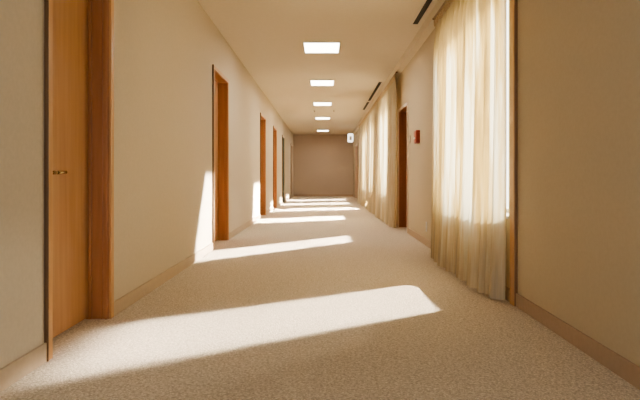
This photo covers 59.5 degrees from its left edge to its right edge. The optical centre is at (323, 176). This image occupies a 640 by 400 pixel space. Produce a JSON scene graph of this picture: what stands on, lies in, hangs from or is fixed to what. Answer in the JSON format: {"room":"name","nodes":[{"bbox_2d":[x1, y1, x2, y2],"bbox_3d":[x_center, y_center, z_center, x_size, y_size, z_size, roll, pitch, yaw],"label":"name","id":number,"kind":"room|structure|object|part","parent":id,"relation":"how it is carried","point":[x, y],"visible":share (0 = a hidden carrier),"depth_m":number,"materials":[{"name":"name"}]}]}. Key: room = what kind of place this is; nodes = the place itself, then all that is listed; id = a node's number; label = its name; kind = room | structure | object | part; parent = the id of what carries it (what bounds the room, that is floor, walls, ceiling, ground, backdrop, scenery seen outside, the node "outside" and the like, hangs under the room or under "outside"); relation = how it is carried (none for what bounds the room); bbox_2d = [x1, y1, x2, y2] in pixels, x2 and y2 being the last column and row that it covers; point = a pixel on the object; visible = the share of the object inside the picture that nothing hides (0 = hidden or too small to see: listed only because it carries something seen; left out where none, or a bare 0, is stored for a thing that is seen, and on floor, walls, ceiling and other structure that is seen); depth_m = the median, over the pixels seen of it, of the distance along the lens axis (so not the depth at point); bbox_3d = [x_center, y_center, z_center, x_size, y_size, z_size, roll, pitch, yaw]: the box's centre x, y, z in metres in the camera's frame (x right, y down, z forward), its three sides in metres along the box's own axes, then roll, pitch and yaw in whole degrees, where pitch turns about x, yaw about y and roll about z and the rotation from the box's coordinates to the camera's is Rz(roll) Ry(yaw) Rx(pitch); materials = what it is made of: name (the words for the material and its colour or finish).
{"room":"hotel corridor","nodes":[
{"label":"hotel corridor","id":0,"kind":"room"},
{"bbox_2d":[0,0,292,368],"bbox_3d":[-1.410,-0.472,10.900,0.240,2.655,26.600,0,0,0],"label":"wall","id":1,"kind":"structure","parent":0,"point":[165,51],"depth_m":4.04,"materials":[{"name":"paint"}]},
{"bbox_2d":[44,0,113,361],"bbox_3d":[-1.365,-0.223,2.998,0.187,2.155,0.825,0,0,0],"label":"door","id":2,"kind":"structure","parent":1,"relation":"in","point":[78,34],"depth_m":3.21,"materials":[{"name":"brown wood"}]},
{"bbox_3d":[-1.382,-0.020,2.896,0.056,0.048,0.162,0,0,0],"label":"handle","id":3,"kind":"part","parent":2,"relation":"part of","materials":[{"name":"gold metal"}]},
{"bbox_2d":[0,194,293,391],"bbox_3d":[-1.284,0.811,10.900,0.012,0.088,26.200,0,0,0],"label":"baseboard","id":4,"kind":"structure","parent":1,"relation":"attached to","point":[14,371],"depth_m":3.63,"materials":[{"name":"paint"}]},
{"bbox_2d":[212,64,228,249],"bbox_3d":[-1.365,-0.223,7.026,0.187,2.155,1.069,0,0,0],"label":"door","id":5,"kind":"structure","parent":1,"relation":"in","point":[220,83],"depth_m":7.50,"materials":[{"name":"brown wood"}]},
{"bbox_2d":[260,112,265,214],"bbox_3d":[-1.365,-0.223,11.896,0.187,2.155,1.049,0,0,0],"label":"door","id":6,"kind":"structure","parent":1,"relation":"in","point":[262,117],"depth_m":12.37,"materials":[{"name":"brown wood"}]},
{"bbox_2d":[273,126,276,209],"bbox_3d":[-1.365,-0.223,14.820,0.187,2.155,1.059,0,0,0],"label":"door","id":7,"kind":"structure","parent":1,"relation":"in","point":[274,128],"depth_m":15.30,"materials":[{"name":"brown wood"}]},
{"bbox_2d":[282,135,284,203],"bbox_3d":[-1.365,-0.223,17.945,0.187,2.155,1.109,0,0,0],"label":"door","id":8,"kind":"structure","parent":1,"relation":"in","point":[283,137],"depth_m":18.45,"materials":[{"name":"grey"}]},
{"bbox_3d":[-1.282,-0.223,17.950,0.015,2.155,1.100,0,0,0],"label":"casing","id":9,"kind":"part","parent":8,"relation":"part of","materials":[{"name":"brown wood"}]},
{"bbox_2d":[291,144,292,196],"bbox_3d":[-1.365,-0.223,22.546,0.187,2.155,1.109,0,0,0],"label":"door","id":10,"kind":"structure","parent":1,"relation":"in","point":[291,144],"depth_m":23.05,"materials":[{"name":"brown wood"}]},
{"bbox_2d":[197,0,437,134],"bbox_3d":[-0.007,-1.875,10.900,3.046,0.150,26.600,0,0,0],"label":"ceiling","id":11,"kind":"structure","parent":0,"point":[268,37],"depth_m":7.69,"materials":[{"name":"paint"}]},
{"bbox_2d":[303,42,339,52],"bbox_3d":[-0.025,-1.792,7.790,0.500,0.016,0.640,0,0,0],"label":"recessed light","id":12,"kind":"object","parent":11,"relation":"in","point":[309,47],"visible":1,"depth_m":7.77,"materials":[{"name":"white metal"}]},
{"bbox_2d":[310,80,333,85],"bbox_3d":[-0.025,-1.792,10.720,0.450,0.016,0.640,0,0,0],"label":"recessed light","id":13,"kind":"object","parent":11,"relation":"in","point":[312,82],"visible":1,"depth_m":10.66,"materials":[{"name":"white plastic"}]},
{"bbox_2d":[313,102,331,105],"bbox_3d":[-0.025,-1.792,13.820,0.450,0.016,0.640,0,0,0],"label":"recessed light","id":14,"kind":"object","parent":11,"relation":"in","point":[314,103],"visible":1,"depth_m":13.73,"materials":[{"name":"white plastic"}]},
{"bbox_2d":[314,103,330,105],"bbox_3d":[-0.025,-1.794,13.820,0.428,0.009,0.616,0,0,0],"label":"diffuser","id":15,"kind":"object","parent":14,"relation":"attached to","point":[315,104],"depth_m":13.92,"materials":[{"name":"white plastic"}]},
{"bbox_2d":[315,117,329,119],"bbox_3d":[-0.025,-1.792,17.220,0.450,0.016,0.640,0,0,0],"label":"recessed light","id":16,"kind":"object","parent":11,"relation":"in","point":[316,118],"visible":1,"depth_m":17.29,"materials":[{"name":"white plastic"}]},
{"bbox_2d":[362,102,369,109],"bbox_3d":[1.080,-1.796,14.275,0.110,0.008,1.650,0,0,0],"label":"ceiling vent","id":17,"kind":"object","parent":11,"relation":"in","point":[365,106],"visible":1,"depth_m":14.34,"materials":[{"name":"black metal"}]},
{"bbox_2d":[367,81,382,100],"bbox_3d":[1.080,-1.796,11.950,0.110,0.008,2.700,0,0,0],"label":"ceiling vent","id":18,"kind":"object","parent":11,"relation":"in","point":[379,83],"visible":1,"depth_m":11.70,"materials":[{"name":"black metal"}]},
{"bbox_2d":[410,0,434,24],"bbox_3d":[1.080,-1.796,5.510,0.110,0.008,2.220,0,0,0],"label":"ceiling vent","id":19,"kind":"object","parent":11,"relation":"in","point":[424,8],"visible":1,"depth_m":6.12,"materials":[{"name":"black metal"}]},
{"bbox_2d":[0,196,639,399],"bbox_3d":[-0.007,0.915,10.900,3.046,0.120,26.600,0,0,0],"label":"floor","id":20,"kind":"structure","parent":0,"point":[318,298],"depth_m":2.99,"materials":[{"name":"carpet"}]},
{"bbox_2d":[293,135,352,193],"bbox_3d":[-0.007,-0.472,24.100,3.046,2.655,0.200,0,0,0],"label":"wall","id":21,"kind":"structure","parent":0,"point":[322,164],"depth_m":24.00,"materials":[{"name":"paint"}]},
{"bbox_2d":[294,194,352,195],"bbox_3d":[-0.007,0.811,23.994,2.542,0.088,0.012,0,0,0],"label":"baseboard","id":22,"kind":"structure","parent":21,"relation":"attached to","point":[294,194],"depth_m":23.99,"materials":[{"name":"paint"}]},
{"bbox_2d":[353,0,639,366],"bbox_3d":[1.396,-0.472,10.900,0.240,2.655,26.600,0,0,0],"label":"wall","id":23,"kind":"structure","parent":0,"point":[579,60],"depth_m":2.86,"materials":[{"name":"paint"}]},
{"bbox_2d":[348,133,358,141],"bbox_3d":[1.076,-1.400,20.297,0.400,0.310,0.206,0,0,0],"label":"exit sign","id":24,"kind":"object","parent":23,"relation":"attached to","point":[351,136],"visible":1,"depth_m":20.20,"materials":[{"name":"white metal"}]},
{"bbox_2d":[355,143,357,197],"bbox_3d":[1.351,-0.195,21.495,0.187,2.100,1.809,0,0,0],"label":"door","id":25,"kind":"structure","parent":23,"relation":"in","point":[356,145],"depth_m":22.35,"materials":[{"name":"brown wood"}]},
{"bbox_2d":[359,72,397,124],"bbox_3d":[1.185,-1.690,13.790,0.032,0.020,9.444,0,0,0],"label":"rail","id":26,"kind":"object","parent":23,"relation":"attached to","point":[395,72],"visible":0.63,"depth_m":11.33,"materials":[{"name":"beige paint"}]},
{"bbox_2d":[357,112,368,208],"bbox_3d":[1.144,-0.415,16.483,0.150,2.517,3.866,0,0,0],"label":"curtain","id":27,"kind":"object","parent":26,"relation":"hanging from","point":[363,127],"visible":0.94,"depth_m":15.76,"materials":[{"name":"beige fabric"}]},
{"bbox_2d":[367,101,377,213],"bbox_3d":[1.147,-0.415,13.355,0.149,2.517,2.010,0,0,0],"label":"curtain","id":28,"kind":"object","parent":26,"relation":"hanging from","point":[372,124],"visible":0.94,"depth_m":12.99,"materials":[{"name":"beige fabric"}]},
{"bbox_2d":[375,74,396,227],"bbox_3d":[1.140,-0.415,10.635,0.162,2.517,3.030,0,0,0],"label":"curtain","id":29,"kind":"object","parent":26,"relation":"hanging from","point":[386,169],"visible":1,"depth_m":9.94,"materials":[{"name":"beige fabric"}]},
{"bbox_2d":[352,0,444,134],"bbox_3d":[1.226,-1.750,10.900,0.100,0.100,26.200,0,0,0],"label":"trim","id":30,"kind":"structure","parent":23,"relation":"attached to","point":[426,29],"depth_m":7.50,"materials":[{"name":"paint"}]},
{"bbox_2d":[398,101,407,226],"bbox_3d":[1.351,-0.138,8.966,0.187,1.985,1.069,0,0,0],"label":"door","id":31,"kind":"structure","parent":23,"relation":"in","point":[403,111],"depth_m":9.45,"materials":[{"name":"brown wood"}]},
{"bbox_2d":[413,130,419,143],"bbox_3d":[1.244,-0.530,7.500,0.068,0.170,0.190,0,0,0],"label":"fire alarm box","id":32,"kind":"object","parent":23,"relation":"attached to","point":[416,138],"visible":1,"depth_m":7.41,"materials":[{"name":"red plastic"}]},
{"bbox_2d":[432,0,447,19],"bbox_3d":[1.185,-1.690,4.895,0.032,0.020,2.234,0,0,0],"label":"rail","id":33,"kind":"object","parent":23,"relation":"attached to","point":[445,1],"visible":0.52,"depth_m":5.68,"materials":[{"name":"beige paint"}]},
{"bbox_2d":[431,0,506,299],"bbox_3d":[1.155,-0.415,4.857,0.183,2.517,2.146,0,0,0],"label":"curtain","id":34,"kind":"object","parent":33,"relation":"hanging from","point":[468,206],"visible":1,"depth_m":4.33,"materials":[{"name":"beige fabric"}]},
{"bbox_2d":[353,195,639,389],"bbox_3d":[1.270,0.811,10.900,0.012,0.088,26.200,0,0,0],"label":"baseboard","id":35,"kind":"structure","parent":23,"relation":"attached to","point":[627,370],"depth_m":2.77,"materials":[{"name":"paint"}]},
{"bbox_2d":[506,207,508,218],"bbox_3d":[1.359,-0.575,4.820,0.195,1.740,1.920,0,0,0],"label":"window","id":36,"kind":"structure","parent":23,"relation":"in","point":[507,209],"depth_m":4.13,"materials":[{"name":"white glass"}]},
{"bbox_2d":[510,0,513,305],"bbox_3d":[1.265,-0.422,3.730,0.022,2.555,0.080,0,0,0],"label":"trim","id":37,"kind":"structure","parent":23,"relation":"attached to","point":[511,1],"depth_m":3.71,"materials":[{"name":"brown wood"}]},
{"bbox_2d":[514,0,517,306],"bbox_3d":[1.266,-0.422,3.685,0.019,2.555,0.010,0,0,0],"label":"trim","id":38,"kind":"structure","parent":23,"relation":"attached to","point":[515,1],"depth_m":3.68,"materials":[{"name":"brown wood"}]}
]}

